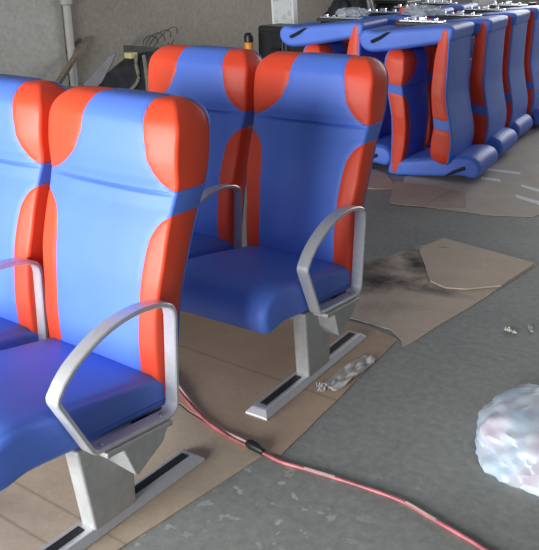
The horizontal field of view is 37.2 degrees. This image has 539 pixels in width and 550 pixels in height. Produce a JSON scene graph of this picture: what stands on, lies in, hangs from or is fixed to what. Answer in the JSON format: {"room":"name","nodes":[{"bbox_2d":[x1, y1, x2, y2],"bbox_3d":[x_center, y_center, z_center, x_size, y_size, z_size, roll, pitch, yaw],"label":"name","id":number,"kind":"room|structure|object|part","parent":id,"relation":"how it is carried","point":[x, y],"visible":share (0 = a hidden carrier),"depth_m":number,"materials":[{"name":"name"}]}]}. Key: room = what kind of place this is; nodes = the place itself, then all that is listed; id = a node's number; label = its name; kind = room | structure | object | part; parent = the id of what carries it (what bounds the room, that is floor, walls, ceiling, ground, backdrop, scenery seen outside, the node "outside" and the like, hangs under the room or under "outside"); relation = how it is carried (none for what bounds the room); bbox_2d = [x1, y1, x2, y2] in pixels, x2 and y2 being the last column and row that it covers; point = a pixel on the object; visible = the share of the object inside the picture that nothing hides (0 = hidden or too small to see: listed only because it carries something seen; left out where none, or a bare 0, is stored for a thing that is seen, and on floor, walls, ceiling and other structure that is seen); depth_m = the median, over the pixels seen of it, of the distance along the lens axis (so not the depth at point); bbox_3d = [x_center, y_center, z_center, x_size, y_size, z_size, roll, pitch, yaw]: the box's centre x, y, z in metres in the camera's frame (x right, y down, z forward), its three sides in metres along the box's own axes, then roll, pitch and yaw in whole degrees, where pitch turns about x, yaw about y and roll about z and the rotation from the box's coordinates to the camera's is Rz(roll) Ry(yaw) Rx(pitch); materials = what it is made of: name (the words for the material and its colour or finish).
{"room":"seat repair workshop","nodes":[
{"label":"seat repair workshop","id":0,"kind":"room"},
{"bbox_2d":[0,0,376,86],"bbox_3d":[-2.668,-3.764,7.643,0.200,4.000,16.000,15,27,33],"label":"wall","id":1,"kind":"structure","parent":0,"point":[110,25],"depth_m":9.17,"materials":[{"name":"grey concrete"}]},
{"bbox_2d":[60,0,77,85],"bbox_3d":[-2.159,-3.287,8.321,0.128,2.600,0.128,15,27,33],"label":"pipe","id":2,"kind":"object","parent":1,"relation":"attached to","point":[66,4],"visible":0.99,"depth_m":8.58,"materials":[{"name":"grey metal"}]},
{"bbox_2d":[68,40,258,85],"bbox_3d":[-0.048,-3.307,11.533,0.012,0.195,7.380,15,27,33],"label":"baseboard","id":3,"kind":"structure","parent":1,"relation":"attached to","point":[84,72],"depth_m":9.05,"materials":[{"name":"grey concrete"}]},
{"bbox_2d":[66,83,538,549],"bbox_3d":[0.521,-1.030,6.253,14.000,0.100,24.000,15,27,33],"label":"floor","id":4,"kind":"structure","parent":0,"point":[405,429],"depth_m":2.31,"materials":[{"name":"paint"}]},
{"bbox_2d":[55,36,89,83],"bbox_3d":[-2.122,-2.238,8.517,0.054,0.503,0.932,5,23,14],"label":"batten","id":5,"kind":"object","parent":4,"relation":"on","point":[86,39],"visible":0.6,"depth_m":8.55,"materials":[{"name":"brown wood"}]},
{"bbox_2d":[83,51,154,90],"bbox_3d":[-1.526,-2.085,8.211,1.083,0.442,0.398,15,27,33],"label":"tool bag","id":6,"kind":"object","parent":4,"relation":"on","point":[131,72],"visible":0.65,"depth_m":7.99,"materials":[{"name":"black fabric"}]},
{"bbox_2d":[0,405,261,549],"bbox_3d":[-0.891,0.534,2.263,1.375,0.004,1.314,15,27,33],"label":"cardboard sheet","id":7,"kind":"object","parent":4,"relation":"on","point":[41,504],"visible":0.45,"depth_m":2.13,"materials":[{"name":"brown cardboard"}]},
{"bbox_2d":[0,74,210,549],"bbox_3d":[-0.745,0.048,2.110,1.051,1.010,0.749,15,27,33],"label":"seat","id":8,"kind":"object","parent":7,"relation":"on","point":[102,188],"visible":1,"depth_m":1.99,"materials":[{"name":"blue plastic"}]},
{"bbox_3d":[-0.758,0.143,2.139,0.040,0.332,0.384,15,27,33],"label":"armrest","id":9,"kind":"part","parent":8,"relation":"part of","materials":[{"name":"metal"}]},
{"bbox_2d":[0,317,49,350],"bbox_3d":[-0.975,0.187,2.246,0.426,0.176,0.596,15,27,33],"label":"seat cushion","id":10,"kind":"object","parent":8,"relation":"on","point":[14,331],"depth_m":2.28,"materials":[{"name":"blue leather"}]},
{"bbox_3d":[-0.786,-0.194,2.378,0.460,0.761,0.247,15,27,33],"label":"backrest","id":11,"kind":"part","parent":8,"relation":"part of","materials":[{"name":"blue plastic"}]},
{"bbox_2d":[0,337,165,490],"bbox_3d":[-0.579,0.291,1.977,0.426,0.176,0.596,15,27,33],"label":"seat cushion","id":12,"kind":"object","parent":8,"relation":"on","point":[120,385],"depth_m":1.91,"materials":[{"name":"blue leather"}]},
{"bbox_3d":[-0.352,0.250,1.863,0.040,0.332,0.384,15,27,33],"label":"armrest","id":13,"kind":"part","parent":8,"relation":"part of","materials":[{"name":"metal"}]},
{"bbox_3d":[-0.411,0.607,2.029,0.082,0.026,0.671,15,27,33],"label":"foot rail","id":14,"kind":"part","parent":8,"relation":"part of","materials":[{"name":"metal"}]},
{"bbox_3d":[-0.390,-0.090,2.109,0.460,0.761,0.247,15,27,33],"label":"backrest","id":15,"kind":"part","parent":8,"relation":"part of","materials":[{"name":"blue plastic"}]},
{"bbox_2d":[123,45,158,58],"bbox_3d":[-1.172,-2.196,8.500,1.000,0.420,0.040,15,27,33],"label":"board","id":16,"kind":"object","parent":4,"relation":"on","point":[126,48],"visible":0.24,"depth_m":8.56,"materials":[{"name":"grey wood"}]},
{"bbox_2d":[143,26,177,46],"bbox_3d":[-1.301,-2.724,9.681,0.131,0.516,0.567,15,27,33],"label":"coil","id":17,"kind":"object","parent":4,"relation":"on","point":[173,26],"visible":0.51,"depth_m":9.55,"materials":[{"name":"black metal"}]},
{"bbox_2d":[258,23,304,58],"bbox_3d":[0.107,-1.842,7.151,0.320,0.745,0.368,15,27,33],"label":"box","id":18,"kind":"object","parent":4,"relation":"on","point":[270,41],"visible":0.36,"depth_m":6.96,"materials":[{"name":"plastic"}]},
{"bbox_3d":[0.024,-1.815,7.039,0.240,0.620,0.014,15,27,33],"label":"door","id":19,"kind":"part","parent":18,"relation":"part of","materials":[{"name":"black plastic"}]},
{"bbox_2d":[271,0,297,23],"bbox_3d":[0.157,-2.363,7.758,0.341,1.254,0.072,15,27,33],"label":"panel","id":20,"kind":"object","parent":4,"relation":"on","point":[283,11],"visible":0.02,"depth_m":7.66,"materials":[{"name":"white metal"}]},
{"bbox_2d":[178,311,397,455],"bbox_3d":[-0.301,0.225,3.017,1.466,0.004,0.898,15,27,33],"label":"cardboard sheet","id":21,"kind":"object","parent":4,"relation":"on","point":[225,369],"visible":0.35,"depth_m":2.73,"materials":[{"name":"brown cardboard"}]},
{"bbox_2d":[148,44,388,420],"bbox_3d":[-0.205,-0.232,2.790,1.051,1.010,0.749,13,26,31],"label":"seat","id":22,"kind":"object","parent":21,"relation":"on","point":[301,129],"visible":0.72,"depth_m":2.70,"materials":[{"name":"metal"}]},
{"bbox_2d":[188,232,233,258],"bbox_3d":[-0.439,-0.088,2.916,0.426,0.176,0.596,13,26,31],"label":"seat cushion","id":23,"kind":"object","parent":22,"relation":"on","point":[202,243],"depth_m":2.93,"materials":[{"name":"blue leather"}]},
{"bbox_3d":[-0.263,-0.472,3.056,0.460,0.761,0.247,13,26,31],"label":"backrest","id":24,"kind":"part","parent":22,"relation":"part of","materials":[{"name":"blue plastic"}]},
{"bbox_3d":[-0.218,-0.136,2.819,0.040,0.332,0.384,13,26,31],"label":"armrest","id":25,"kind":"part","parent":22,"relation":"part of","materials":[{"name":"metal"}]},
{"bbox_2d":[180,245,350,333],"bbox_3d":[-0.029,0.008,2.665,0.426,0.176,0.596,13,26,31],"label":"seat cushion","id":26,"kind":"object","parent":22,"relation":"on","point":[257,288],"depth_m":2.47,"materials":[{"name":"blue leather"}]},
{"bbox_3d":[0.142,0.321,2.724,0.082,0.026,0.671,13,26,31],"label":"foot rail","id":27,"kind":"part","parent":22,"relation":"part of","materials":[{"name":"metal"}]},
{"bbox_3d":[0.147,-0.376,2.805,0.460,0.761,0.247,13,26,31],"label":"backrest","id":28,"kind":"part","parent":22,"relation":"part of","materials":[{"name":"blue plastic"}]},
{"bbox_3d":[0.203,-0.037,2.561,0.040,0.332,0.384,13,26,31],"label":"armrest","id":29,"kind":"part","parent":22,"relation":"part of","materials":[{"name":"metal"}]},
{"bbox_2d":[316,382,325,391],"bbox_3d":[0.169,0.365,2.629,0.033,0.018,0.052,2,22,7],"label":"paper scrap","id":30,"kind":"object","parent":21,"relation":"on","point":[320,386],"visible":1,"depth_m":2.62,"materials":[{"name":"white paper"}]},
{"bbox_2d":[324,354,376,390],"bbox_3d":[0.274,0.324,2.724,0.078,0.021,0.271,15,27,34],"label":"paper scrap","id":31,"kind":"object","parent":21,"relation":"on","point":[355,367],"visible":1,"depth_m":2.72,"materials":[{"name":"grey paper"}]},
{"bbox_2d":[179,384,488,549],"bbox_3d":[-0.054,0.446,2.423,0.203,0.031,2.129,-17,27,-35],"label":"power cable","id":32,"kind":"object","parent":4,"relation":"on","point":[256,447],"visible":0.67,"depth_m":2.22,"materials":[{"name":"red plastic"}]},
{"bbox_3d":[-0.352,0.316,2.772,0.072,0.018,1.192,-13,25,-27],"label":"cord","id":33,"kind":"part","parent":32,"relation":"part of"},
{"bbox_2d":[303,41,390,164],"bbox_3d":[0.604,-1.162,5.383,0.663,0.787,0.476,12,25,28],"label":"seat","id":34,"kind":"object","parent":4,"relation":"on","point":[382,155],"visible":0.07,"depth_m":5.22,"materials":[{"name":"blue plastic"}]},
{"bbox_3d":[0.400,-1.209,5.497,0.178,0.780,0.460,12,25,28],"label":"backrest","id":35,"kind":"part","parent":34,"relation":"part of","materials":[{"name":"blue plastic"}]},
{"bbox_2d":[280,14,390,137],"bbox_3d":[0.449,-1.303,5.385,0.658,0.846,0.476,12,25,28],"label":"seat","id":36,"kind":"object","parent":34,"relation":"on","point":[340,27],"visible":0.3,"depth_m":5.15,"materials":[{"name":"blue plastic"}]},
{"bbox_3d":[0.181,-1.562,5.166,0.118,0.075,0.022,13,26,30],"label":"recline lever","id":37,"kind":"part","parent":36,"relation":"part of","materials":[{"name":"black plastic"}]},
{"bbox_2d":[280,18,387,46],"bbox_3d":[0.426,-1.599,5.283,0.596,0.176,0.426,12,25,28],"label":"seat cushion","id":38,"kind":"object","parent":36,"relation":"on","point":[334,29],"depth_m":5.13,"materials":[{"name":"blue leather"}]},
{"bbox_3d":[0.482,-1.735,5.399,0.300,0.014,0.040,12,25,28],"label":"mounting rail","id":39,"kind":"part","parent":36,"relation":"part of","materials":[{"name":"silver metal"}]},
{"bbox_2d":[335,7,370,16],"bbox_3d":[0.560,-1.781,5.404,0.261,0.057,0.206,15,27,33],"label":"plastic film","id":40,"kind":"object","parent":36,"relation":"on","point":[350,11],"visible":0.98,"depth_m":5.34,"materials":[{"name":"grey"}]},
{"bbox_3d":[0.656,-1.249,5.283,0.175,0.818,0.460,12,25,28],"label":"backrest","id":41,"kind":"part","parent":36,"relation":"part of","materials":[{"name":"blue plastic"}]},
{"bbox_2d":[373,134,390,164],"bbox_3d":[0.633,-0.875,5.488,0.596,0.176,0.426,12,25,28],"label":"seat cushion","id":42,"kind":"object","parent":34,"relation":"on","point":[382,155],"depth_m":5.21,"materials":[{"name":"blue leather"}]},
{"bbox_2d":[321,0,374,22],"bbox_3d":[0.802,-2.279,7.863,0.651,1.009,0.680,-12,25,-27],"label":"heap","id":43,"kind":"object","parent":4,"relation":"on","point":[336,4],"visible":0.05,"depth_m":7.61,"materials":[{"name":"black plastic"}]},
{"bbox_2d":[368,169,393,188],"bbox_3d":[0.583,-0.642,5.147,0.334,0.004,0.714,-11,24,-24],"label":"cardboard sheet","id":44,"kind":"object","parent":4,"relation":"on","point":[378,179],"visible":0.33,"depth_m":4.99,"materials":[{"name":"brown cardboard"}]},
{"bbox_2d":[374,0,420,10],"bbox_3d":[1.331,-2.444,8.445,0.380,0.870,0.320,15,27,33],"label":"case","id":45,"kind":"object","parent":4,"relation":"on","point":[388,4],"visible":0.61,"depth_m":8.20,"materials":[{"name":"plastic"}]},
{"bbox_3d":[1.327,-2.829,8.290,0.380,0.040,0.320,15,27,33],"label":"lid","id":46,"kind":"part","parent":45,"relation":"part of","materials":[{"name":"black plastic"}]},
{"bbox_2d":[384,46,497,178],"bbox_3d":[1.093,-1.033,5.051,0.663,0.787,0.476,12,25,28],"label":"seat","id":47,"kind":"object","parent":4,"relation":"on","point":[408,96],"visible":0.91,"depth_m":5.01,"materials":[{"name":"blue plastic"}]},
{"bbox_3d":[0.889,-1.081,5.165,0.178,0.780,0.460,12,25,28],"label":"backrest","id":48,"kind":"part","parent":47,"relation":"part of","materials":[{"name":"blue plastic"}]},
{"bbox_2d":[360,16,473,164],"bbox_3d":[0.933,-1.175,5.056,0.658,0.846,0.476,12,25,28],"label":"seat","id":49,"kind":"object","parent":47,"relation":"on","point":[453,123],"visible":0.95,"depth_m":4.83,"materials":[{"name":"blue leather"}]},
{"bbox_3d":[0.666,-1.435,4.836,0.118,0.075,0.022,13,26,30],"label":"recline lever","id":50,"kind":"part","parent":49,"relation":"part of","materials":[{"name":"black plastic"}]},
{"bbox_2d":[360,21,473,51],"bbox_3d":[0.911,-1.472,4.954,0.596,0.176,0.426,12,25,28],"label":"seat cushion","id":51,"kind":"object","parent":49,"relation":"on","point":[449,36],"depth_m":4.80,"materials":[{"name":"blue leather"}]},
{"bbox_3d":[0.967,-1.608,5.069,0.300,0.014,0.040,12,25,28],"label":"mounting rail","id":52,"kind":"part","parent":49,"relation":"part of","materials":[{"name":"silver metal"}]},
{"bbox_3d":[1.141,-1.121,4.953,0.175,0.818,0.460,12,25,28],"label":"backrest","id":53,"kind":"part","parent":49,"relation":"part of","materials":[{"name":"blue plastic"}]},
{"bbox_2d":[388,144,497,178],"bbox_3d":[1.122,-0.746,5.156,0.596,0.176,0.426,12,25,28],"label":"seat cushion","id":54,"kind":"object","parent":47,"relation":"on","point":[408,159],"depth_m":5.02,"materials":[{"name":"blue leather"}]},
{"bbox_3d":[1.137,-0.633,4.907,0.118,0.075,0.022,10,24,26],"label":"recline lever","id":55,"kind":"part","parent":47,"relation":"part of","materials":[{"name":"black plastic"}]},
{"bbox_2d":[346,241,536,347],"bbox_3d":[0.610,0.017,3.508,1.101,0.004,0.759,-21,29,-40],"label":"cardboard sheet","id":56,"kind":"object","parent":4,"relation":"on","point":[398,295],"visible":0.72,"depth_m":3.31,"materials":[{"name":"brown cardboard"}]},
{"bbox_2d":[420,238,534,289],"bbox_3d":[0.883,-0.044,3.638,0.514,0.006,0.581,15,27,33],"label":"cardboard sheet","id":57,"kind":"object","parent":56,"relation":"on","point":[449,264],"visible":1,"depth_m":3.62,"materials":[{"name":"brown cardboard"}]},
{"bbox_2d":[403,124,538,216],"bbox_3d":[1.910,-0.776,5.440,1.254,0.006,2.945,15,27,33],"label":"cardboard sheet","id":58,"kind":"object","parent":4,"relation":"on","point":[484,197],"depth_m":4.92,"materials":[{"name":"brown cardboard"}]},
{"bbox_2d":[389,181,466,206],"bbox_3d":[0.936,-0.474,4.709,0.439,0.003,0.501,4,22,12],"label":"cardboard sheet","id":59,"kind":"object","parent":58,"relation":"on","point":[403,193],"visible":1,"depth_m":4.67,"materials":[{"name":"brown cardboard"}]},
{"bbox_3d":[1.386,-0.600,5.011,0.142,0.001,0.060,12,25,29],"label":"paper strip","id":60,"kind":"part","parent":58,"relation":"part of","materials":[{"name":"white paper"}]},
{"bbox_3d":[1.517,-0.671,5.184,0.237,0.001,0.062,13,25,30],"label":"paper strip","id":61,"kind":"part","parent":58,"relation":"part of","materials":[{"name":"white paper"}]},
{"bbox_3d":[1.481,-0.435,4.598,0.053,0.001,0.222,-14,25,-30],"label":"paper strip","id":62,"kind":"part","parent":58,"relation":"part of","materials":[{"name":"white paper"}]},
{"bbox_3d":[1.570,-0.523,4.815,0.047,0.001,0.182,-13,25,-28],"label":"paper strip","id":63,"kind":"part","parent":58,"relation":"part of","materials":[{"name":"white paper"}]},
{"bbox_2d":[424,44,517,156],"bbox_3d":[1.374,-1.237,5.549,0.663,0.787,0.476,12,25,28],"label":"seat","id":64,"kind":"object","parent":4,"relation":"on","point":[505,138],"visible":0.16,"depth_m":5.43,"materials":[{"name":"blue leather"}]},
{"bbox_3d":[1.170,-1.284,5.662,0.178,0.780,0.460,12,25,28],"label":"backrest","id":65,"kind":"part","parent":64,"relation":"part of","materials":[{"name":"blue plastic"}]},
{"bbox_2d":[405,11,507,144],"bbox_3d":[1.279,-1.362,5.510,0.658,0.846,0.476,12,25,28],"label":"seat","id":66,"kind":"object","parent":64,"relation":"on","point":[488,104],"visible":0.83,"depth_m":5.29,"materials":[{"name":"blue leather"}]},
{"bbox_2d":[405,15,507,36],"bbox_3d":[1.256,-1.658,5.407,0.596,0.176,0.426,12,25,28],"label":"seat cushion","id":67,"kind":"object","parent":66,"relation":"on","point":[493,25],"depth_m":5.22,"materials":[{"name":"blue leather"}]},
{"bbox_3d":[1.312,-1.794,5.523,0.300,0.014,0.040,12,25,28],"label":"mounting rail","id":68,"kind":"part","parent":66,"relation":"part of","materials":[{"name":"silver metal"}]},
{"bbox_3d":[1.486,-1.308,5.407,0.175,0.818,0.460,12,25,28],"label":"backrest","id":69,"kind":"part","parent":66,"relation":"part of","materials":[{"name":"blue plastic"}]},
{"bbox_2d":[426,127,517,156],"bbox_3d":[1.402,-0.950,5.654,0.596,0.176,0.426,12,25,28],"label":"seat cushion","id":70,"kind":"object","parent":64,"relation":"on","point":[505,138],"depth_m":5.46,"materials":[{"name":"blue leather"}]},
{"bbox_2d":[472,0,496,8],"bbox_3d":[2.050,-2.223,7.714,0.412,0.990,0.419,15,27,33],"label":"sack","id":71,"kind":"object","parent":4,"relation":"on","point":[480,3],"visible":0.04,"depth_m":7.47,"materials":[{"name":"white plastic"}]},
{"bbox_2d":[469,36,532,136],"bbox_3d":[1.647,-1.442,6.052,0.663,0.787,0.476,12,25,28],"label":"seat","id":72,"kind":"object","parent":4,"relation":"on","point":[524,123],"visible":0.1,"depth_m":6.03,"materials":[{"name":"blue leather"}]},
{"bbox_3d":[1.442,-1.490,6.166,0.178,0.780,0.460,12,25,28],"label":"backrest","id":73,"kind":"part","parent":72,"relation":"part of","materials":[{"name":"blue plastic"}]},
{"bbox_2d":[438,6,529,127],"bbox_3d":[1.584,-1.559,5.991,0.658,0.846,0.476,12,25,28],"label":"seat","id":74,"kind":"object","parent":72,"relation":"on","point":[513,73],"visible":0.63,"depth_m":5.78,"materials":[{"name":"blue leather"}]},
{"bbox_2d":[438,9,529,24],"bbox_3d":[1.561,-1.855,5.889,0.596,0.176,0.426,12,25,28],"label":"seat cushion","id":75,"kind":"object","parent":74,"relation":"on","point":[515,17],"depth_m":5.76,"materials":[{"name":"blue leather"}]},
{"bbox_3d":[1.617,-1.991,6.004,0.300,0.014,0.040,12,25,28],"label":"mounting rail","id":76,"kind":"part","parent":74,"relation":"part of","materials":[{"name":"silver metal"}]},
{"bbox_3d":[1.791,-1.505,5.888,0.175,0.818,0.460,12,25,28],"label":"backrest","id":77,"kind":"part","parent":74,"relation":"part of","materials":[{"name":"blue plastic"}]},
{"bbox_2d":[511,114,532,136],"bbox_3d":[1.675,-1.155,6.157,0.596,0.176,0.426,12,25,28],"label":"seat cushion","id":78,"kind":"object","parent":72,"relation":"on","point":[524,123],"depth_m":5.95,"materials":[{"name":"blue leather"}]},
{"bbox_2d":[475,383,538,496],"bbox_3d":[0.805,0.432,2.283,0.410,0.145,0.502,7,23,19],"label":"plastic bag","id":79,"kind":"object","parent":4,"relation":"on","point":[507,432],"visible":1,"depth_m":2.19,"materials":[{"name":"white plastic"}]},
{"bbox_2d":[475,36,538,124],"bbox_3d":[1.992,-1.629,6.506,0.663,0.787,0.476,12,25,28],"label":"seat","id":80,"kind":"object","parent":4,"relation":"on","point":[535,116],"visible":0.02,"depth_m":6.33,"materials":[{"name":"blue leather"}]},
{"bbox_2d":[464,1,538,115],"bbox_3d":[1.897,-1.754,6.467,0.658,0.846,0.476,12,25,28],"label":"seat","id":81,"kind":"object","parent":80,"relation":"on","point":[531,55],"visible":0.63,"depth_m":6.22,"materials":[{"name":"blue leather"}]},
{"bbox_2d":[464,5,538,18],"bbox_3d":[1.874,-2.050,6.365,0.596,0.176,0.426,12,25,28],"label":"seat cushion","id":82,"kind":"object","parent":81,"relation":"on","point":[534,10],"depth_m":6.18,"materials":[{"name":"blue leather"}]},
{"bbox_3d":[1.931,-2.186,6.480,0.300,0.014,0.040,12,25,28],"label":"mounting rail","id":83,"kind":"part","parent":81,"relation":"part of","materials":[{"name":"silver metal"}]},
{"bbox_3d":[2.104,-1.700,6.364,0.175,0.818,0.460,12,25,28],"label":"backrest","id":84,"kind":"part","parent":81,"relation":"part of","materials":[{"name":"blue plastic"}]},
{"bbox_2d":[531,106,538,124],"bbox_3d":[2.020,-1.342,6.611,0.596,0.176,0.426,12,25,28],"label":"seat cushion","id":85,"kind":"object","parent":80,"relation":"on","point":[535,116],"depth_m":6.33,"materials":[{"name":"blue leather"}]},
{"bbox_2d":[504,327,517,333],"bbox_3d":[0.908,0.207,3.012,0.052,0.015,0.018,17,28,37],"label":"debris","id":86,"kind":"object","parent":4,"relation":"on","point":[508,329],"visible":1,"depth_m":3.01,"materials":[{"name":"white"}]},
{"bbox_3d":[0.884,-1.366,5.882,0.652,0.787,0.473,12,25,28],"label":"seat","id":87,"kind":"object","parent":4,"relation":"on","visible":0},
{"bbox_2d":[350,8,426,130],"bbox_3d":[0.794,-1.489,5.839,0.658,0.846,0.476,12,25,28],"label":"seat","id":88,"kind":"object","parent":87,"relation":"on","point":[393,16],"visible":0.05,"depth_m":5.61,"materials":[{"name":"blue leather"}]},
{"bbox_3d":[0.828,-1.921,5.853,0.300,0.014,0.040,12,25,28],"label":"mounting rail","id":89,"kind":"part","parent":88,"relation":"part of","materials":[{"name":"silver metal"}]},
{"bbox_2d":[350,14,426,25],"bbox_3d":[0.771,-1.785,5.737,0.596,0.176,0.426,12,25,28],"label":"seat cushion","id":90,"kind":"object","parent":88,"relation":"on","point":[392,18],"depth_m":5.49,"materials":[{"name":"blue leather"}]},
{"bbox_2d":[401,4,445,15],"bbox_3d":[1.046,-1.797,5.419,0.336,0.066,0.231,15,27,33],"label":"plastic film","id":91,"kind":"object","parent":88,"relation":"on","point":[418,10],"visible":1,"depth_m":5.34,"materials":[{"name":"grey"}]},
{"bbox_3d":[1.157,-1.571,6.386,0.652,0.787,0.473,12,25,28],"label":"seat","id":92,"kind":"object","parent":4,"relation":"on","visible":0},
{"bbox_2d":[364,3,453,18],"bbox_3d":[1.099,-1.686,6.321,0.658,0.846,0.476,12,25,28],"label":"seat","id":93,"kind":"object","parent":92,"relation":"on","point":[447,9],"visible":0.02,"depth_m":6.19,"materials":[{"name":"blue leather"}]},
{"bbox_3d":[-0.275,-1.635,7.034,0.360,0.455,0.320,15,27,33],"label":"crate","id":94,"kind":"object","parent":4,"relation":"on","visible":0},
{"bbox_2d":[244,33,252,49],"bbox_3d":[-0.178,-1.944,6.857,0.080,0.250,0.078,15,27,33],"label":"bottle","id":95,"kind":"object","parent":94,"relation":"on","point":[248,37],"visible":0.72,"depth_m":6.81,"materials":[{"name":"orange plastic"}]},
{"bbox_3d":[1.502,-1.758,6.840,0.652,0.787,0.473,12,25,28],"label":"seat","id":96,"kind":"object","parent":4,"relation":"on","visible":0},
{"bbox_2d":[419,0,477,12],"bbox_3d":[1.412,-1.881,6.797,0.658,0.846,0.476,12,25,28],"label":"seat","id":97,"kind":"object","parent":96,"relation":"on","point":[457,7],"visible":0.07,"depth_m":6.65,"materials":[{"name":"blue leather"}]},
{"bbox_3d":[1.446,-2.314,6.810,0.300,0.014,0.040,12,25,28],"label":"mounting rail","id":98,"kind":"part","parent":97,"relation":"part of","materials":[{"name":"silver metal"}]},
{"bbox_2d":[440,3,477,12],"bbox_3d":[1.389,-2.177,6.695,0.596,0.176,0.426,12,25,28],"label":"seat cushion","id":99,"kind":"object","parent":97,"relation":"on","point":[457,7],"depth_m":6.50,"materials":[{"name":"blue leather"}]},
{"bbox_2d":[420,0,538,5],"bbox_3d":[5.063,-5.752,12.370,6.462,4.000,0.200,10,24,24],"label":"wall","id":100,"kind":"structure","parent":0,"point":[457,1],"depth_m":13.33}
]}

